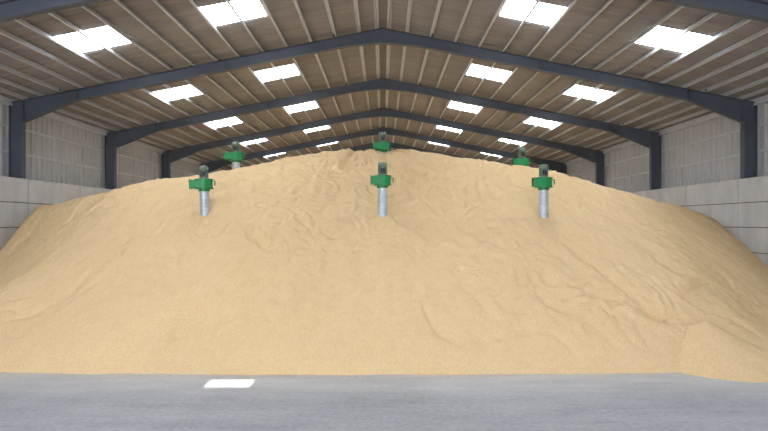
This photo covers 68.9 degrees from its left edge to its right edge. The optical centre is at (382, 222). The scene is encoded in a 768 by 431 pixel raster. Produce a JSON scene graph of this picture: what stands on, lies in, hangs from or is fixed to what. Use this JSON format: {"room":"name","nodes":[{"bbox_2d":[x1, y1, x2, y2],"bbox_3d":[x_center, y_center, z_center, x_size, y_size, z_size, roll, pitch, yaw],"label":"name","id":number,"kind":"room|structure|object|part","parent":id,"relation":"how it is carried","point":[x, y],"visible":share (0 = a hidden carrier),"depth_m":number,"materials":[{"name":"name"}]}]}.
{"room":"farm building","nodes":[
{"label":"farm building","id":0,"kind":"room"},
{"bbox_2d":[0,103,216,250],"bbox_3d":[-11.450,-0.743,23.635,0.720,6.287,60.270,0,0,0],"label":"wall","id":1,"kind":"structure","parent":0,"point":[47,182],"depth_m":19.98,"materials":[{"name":"concrete"}]},
{"bbox_2d":[0,95,222,170],"bbox_3d":[-11.640,-3.767,23.500,0.140,0.200,60.000,0,0,0],"label":"trim","id":2,"kind":"structure","parent":1,"relation":"attached to","point":[3,100],"depth_m":21.93,"materials":[{"name":"grey metal"}]},
{"bbox_2d":[0,0,767,169],"bbox_3d":[0.000,-5.086,23.497,23.889,2.461,60.593,0,0,0],"label":"ceiling","id":3,"kind":"structure","parent":0,"point":[284,13],"depth_m":17.44,"materials":[{"name":"metal"}]},
{"bbox_2d":[55,26,130,52],"bbox_3d":[-7.483,-4.788,14.543,1.397,0.351,1.328,0,0,0],"label":"window","id":4,"kind":"structure","parent":3,"relation":"attached to","point":[106,35],"depth_m":14.59,"materials":[{"name":"white glass"}]},
{"bbox_2d":[154,85,201,100],"bbox_3d":[-7.483,-4.788,20.561,1.397,0.351,1.328,0,0,0],"label":"window","id":5,"kind":"structure","parent":3,"relation":"attached to","point":[188,90],"depth_m":20.48,"materials":[{"name":"white glass"}]},
{"bbox_2d":[208,117,242,127],"bbox_3d":[-7.483,-4.788,26.550,1.397,0.351,1.328,0,0,0],"label":"window","id":6,"kind":"structure","parent":3,"relation":"attached to","point":[234,120],"depth_m":26.64,"materials":[{"name":"white glass"}]},
{"bbox_2d":[200,0,266,25],"bbox_3d":[-3.865,-5.512,14.543,1.431,0.358,1.328,0,0,0],"label":"window","id":7,"kind":"structure","parent":3,"relation":"attached to","point":[222,13],"depth_m":14.60,"materials":[{"name":"white glass"}]},
{"bbox_2d":[242,138,266,144],"bbox_3d":[-7.483,-4.788,32.538,1.397,0.351,1.328,0,0,0],"label":"window","id":8,"kind":"structure","parent":3,"relation":"attached to","point":[263,139],"depth_m":32.69,"materials":[{"name":"white glass"}]},
{"bbox_2d":[255,64,299,81],"bbox_3d":[-3.865,-5.512,20.561,1.431,0.358,1.328,0,0,0],"label":"window","id":9,"kind":"structure","parent":3,"relation":"attached to","point":[288,70],"depth_m":20.48,"materials":[{"name":"white glass"}]},
{"bbox_2d":[285,101,317,112],"bbox_3d":[-3.865,-5.512,26.550,1.431,0.358,1.328,0,0,0],"label":"window","id":10,"kind":"structure","parent":3,"relation":"attached to","point":[310,105],"depth_m":26.64,"materials":[{"name":"white glass"}]},
{"bbox_2d":[304,126,329,132],"bbox_3d":[-3.865,-5.512,32.538,1.431,0.358,1.328,0,0,0],"label":"window","id":11,"kind":"structure","parent":3,"relation":"attached to","point":[323,127],"depth_m":32.84,"materials":[{"name":"white glass"}]},
{"bbox_2d":[436,126,461,132],"bbox_3d":[3.865,-5.512,32.538,1.431,0.358,1.328,0,0,0],"label":"window","id":12,"kind":"structure","parent":3,"relation":"attached to","point":[439,127],"depth_m":32.84,"materials":[{"name":"white glass"}]},
{"bbox_2d":[448,101,480,112],"bbox_3d":[3.865,-5.512,26.550,1.431,0.358,1.328,0,0,0],"label":"window","id":13,"kind":"structure","parent":3,"relation":"attached to","point":[455,105],"depth_m":26.64,"materials":[{"name":"white glass"}]},
{"bbox_2d":[466,64,510,81],"bbox_3d":[3.865,-5.512,20.561,1.431,0.358,1.328,0,0,0],"label":"window","id":14,"kind":"structure","parent":3,"relation":"attached to","point":[474,70],"depth_m":20.48,"materials":[{"name":"white glass"}]},
{"bbox_2d":[499,138,523,144],"bbox_3d":[7.483,-4.788,32.538,1.397,0.351,1.328,0,0,0],"label":"window","id":15,"kind":"structure","parent":3,"relation":"attached to","point":[501,139],"depth_m":32.69,"materials":[{"name":"white glass"}]},
{"bbox_2d":[499,0,565,25],"bbox_3d":[3.865,-5.512,14.543,1.431,0.358,1.328,0,0,0],"label":"window","id":16,"kind":"structure","parent":3,"relation":"attached to","point":[543,13],"depth_m":14.60,"materials":[{"name":"white glass"}]},
{"bbox_2d":[523,117,557,127],"bbox_3d":[7.483,-4.788,26.550,1.397,0.351,1.328,0,0,0],"label":"window","id":17,"kind":"structure","parent":3,"relation":"attached to","point":[531,120],"depth_m":26.64,"materials":[{"name":"white glass"}]},
{"bbox_2d":[564,85,611,100],"bbox_3d":[7.483,-4.788,20.561,1.397,0.351,1.328,0,0,0],"label":"window","id":18,"kind":"structure","parent":3,"relation":"attached to","point":[577,90],"depth_m":20.48,"materials":[{"name":"white glass"}]},
{"bbox_2d":[635,26,710,52],"bbox_3d":[7.483,-4.788,14.543,1.397,0.351,1.328,0,0,0],"label":"window","id":19,"kind":"structure","parent":3,"relation":"attached to","point":[658,35],"depth_m":14.59,"materials":[{"name":"white glass"}]},
{"bbox_2d":[0,372,767,430],"bbox_3d":[0.000,2.500,19.900,23.840,0.200,67.800,0,0,0],"label":"floor","id":20,"kind":"structure","parent":0,"point":[571,402],"depth_m":7.41,"materials":[{"name":"grey concrete"}]},
{"bbox_2d":[9,28,756,178],"bbox_3d":[0.000,-1.837,17.500,23.260,8.475,0.200,0,0,0],"label":"frame","id":21,"kind":"object","parent":20,"relation":"on","point":[23,111],"visible":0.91,"depth_m":17.49,"materials":[{"name":"paint"}]},
{"bbox_2d":[105,78,660,189],"bbox_3d":[0.000,-1.837,23.500,23.260,8.475,0.200,0,0,0],"label":"frame","id":22,"kind":"object","parent":20,"relation":"on","point":[113,140],"visible":0.88,"depth_m":23.49,"materials":[{"name":"paint"}]},
{"bbox_2d":[161,107,604,186],"bbox_3d":[0.000,-1.837,29.500,23.260,8.475,0.200,0,0,0],"label":"frame","id":23,"kind":"object","parent":20,"relation":"on","point":[168,157],"visible":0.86,"depth_m":29.50,"materials":[{"name":"paint"}]},
{"bbox_2d":[199,127,566,173],"bbox_3d":[0.000,-1.837,35.500,23.260,8.475,0.200,0,0,0],"label":"frame","id":24,"kind":"object","parent":20,"relation":"on","point":[560,167],"visible":0.6,"depth_m":35.49,"materials":[{"name":"paint"}]},
{"bbox_2d":[0,0,767,22],"bbox_3d":[0.000,-1.837,11.500,23.260,8.475,0.200,0,0,0],"label":"frame","id":25,"kind":"object","parent":20,"relation":"on","point":[757,10],"depth_m":11.49,"materials":[{"name":"paint"}]},
{"bbox_2d":[0,0,767,182],"bbox_3d":[0.000,-4.200,23.500,23.440,4.000,60.000,0,0,0],"label":"roof purlins","id":26,"kind":"structure","parent":25,"relation":"attached to","point":[355,2],"depth_m":17.39,"materials":[{"name":"metal"}]},
{"bbox_2d":[0,148,767,384],"bbox_3d":[0.000,0.095,29.015,22.156,4.691,41.470,0,0,0],"label":"heap","id":27,"kind":"object","parent":20,"relation":"on","point":[293,267],"visible":0.97,"depth_m":11.25,"materials":[{"name":"beige food"}]},
{"bbox_2d":[189,166,214,215],"bbox_3d":[-4.258,-0.697,13.300,0.548,1.312,0.450,-2,0,0],"label":"fan","id":28,"kind":"object","parent":27,"relation":"on","point":[203,183],"visible":0.88,"depth_m":13.19,"materials":[{"name":"green metal"}]},
{"bbox_2d":[189,179,200,188],"bbox_3d":[-4.395,-0.915,13.185,0.293,0.220,0.220,0,0,0],"label":"outlet","id":29,"kind":"object","parent":28,"relation":"attached to","point":[196,183],"depth_m":13.10,"materials":[{"name":"green metal"}]},
{"bbox_3d":[-4.258,-1.163,13.300,0.260,0.250,0.260,-2,0,0],"label":"motor","id":30,"kind":"part","parent":28,"relation":"part of","materials":[{"name":"paint"}]},
{"bbox_2d":[224,142,244,168],"bbox_3d":[-4.319,-1.815,16.401,0.548,1.124,0.450,0,0,6],"label":"fan","id":31,"kind":"object","parent":27,"relation":"on","point":[235,157],"visible":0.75,"depth_m":16.29,"materials":[{"name":"green metal"}]},
{"bbox_2d":[224,152,232,159],"bbox_3d":[-4.460,-1.947,16.312,0.302,0.220,0.222,0,0,0],"label":"outlet","id":32,"kind":"object","parent":31,"relation":"attached to","point":[227,156],"depth_m":16.22,"materials":[{"name":"green metal"}]},
{"bbox_2d":[373,132,390,153],"bbox_3d":[-0.029,-2.267,16.698,0.548,0.888,0.450,0,0,-9],"label":"fan","id":33,"kind":"object","parent":27,"relation":"on","point":[382,146],"visible":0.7,"depth_m":16.55,"materials":[{"name":"green metal"}]},
{"bbox_2d":[373,142,382,149],"bbox_3d":[-0.139,-2.281,16.565,0.285,0.220,0.220,0,0,-9],"label":"outlet","id":34,"kind":"object","parent":33,"relation":"attached to","point":[376,145],"depth_m":16.48,"materials":[{"name":"green metal"}]},
{"bbox_2d":[371,162,393,216],"bbox_3d":[-0.026,-0.710,13.299,0.548,1.453,0.450,0,0,-6],"label":"fan","id":35,"kind":"object","parent":27,"relation":"on","point":[382,181],"visible":0.88,"depth_m":13.19,"materials":[{"name":"silver metal"}]},
{"bbox_2d":[371,175,382,184],"bbox_3d":[-0.143,-1.006,13.159,0.302,0.220,0.222,0,0,0],"label":"outlet","id":36,"kind":"object","parent":35,"relation":"attached to","point":[376,179],"depth_m":13.09,"materials":[{"name":"green metal"}]},
{"bbox_2d":[512,148,530,165],"bbox_3d":[4.057,-1.736,16.400,0.548,0.931,0.450,0,0,0],"label":"fan","id":37,"kind":"object","parent":27,"relation":"on","point":[521,160],"visible":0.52,"depth_m":16.24,"materials":[{"name":"green metal"}]},
{"bbox_2d":[512,158,523,164],"bbox_3d":[3.927,-1.771,16.285,0.288,0.220,0.220,0,0,0],"label":"outlet","id":38,"kind":"object","parent":37,"relation":"attached to","point":[515,161],"depth_m":16.20,"materials":[{"name":"green metal"}]},
{"bbox_2d":[532,164,554,217],"bbox_3d":[3.798,-0.667,13.300,0.548,1.444,0.450,0,0,0],"label":"fan","id":39,"kind":"object","parent":27,"relation":"on","point":[543,183],"visible":0.91,"depth_m":13.19,"materials":[{"name":"metal"}]},
{"bbox_2d":[532,177,545,186],"bbox_3d":[3.668,-0.959,13.185,0.288,0.220,0.220,0,0,0],"label":"outlet","id":40,"kind":"object","parent":39,"relation":"attached to","point":[538,181],"depth_m":13.10,"materials":[{"name":"green metal"}]},
{"bbox_2d":[331,141,465,157],"bbox_3d":[0.000,-1.837,41.500,23.260,8.475,0.200,0,0,0],"label":"frame","id":41,"kind":"object","parent":20,"relation":"on","point":[393,145],"visible":0.23,"depth_m":41.49,"materials":[{"name":"paint"}]},
{"bbox_2d":[551,103,767,266],"bbox_3d":[11.450,-0.743,23.635,0.720,6.287,60.270,0,0,0],"label":"wall","id":42,"kind":"structure","parent":0,"point":[715,189],"depth_m":19.74,"materials":[{"name":"concrete"}]},
{"bbox_2d":[548,94,767,170],"bbox_3d":[11.640,-3.767,23.500,0.140,0.200,60.000,0,0,0],"label":"trim","id":43,"kind":"structure","parent":42,"relation":"attached to","point":[764,99],"depth_m":21.73,"materials":[{"name":"metal"}]}
]}

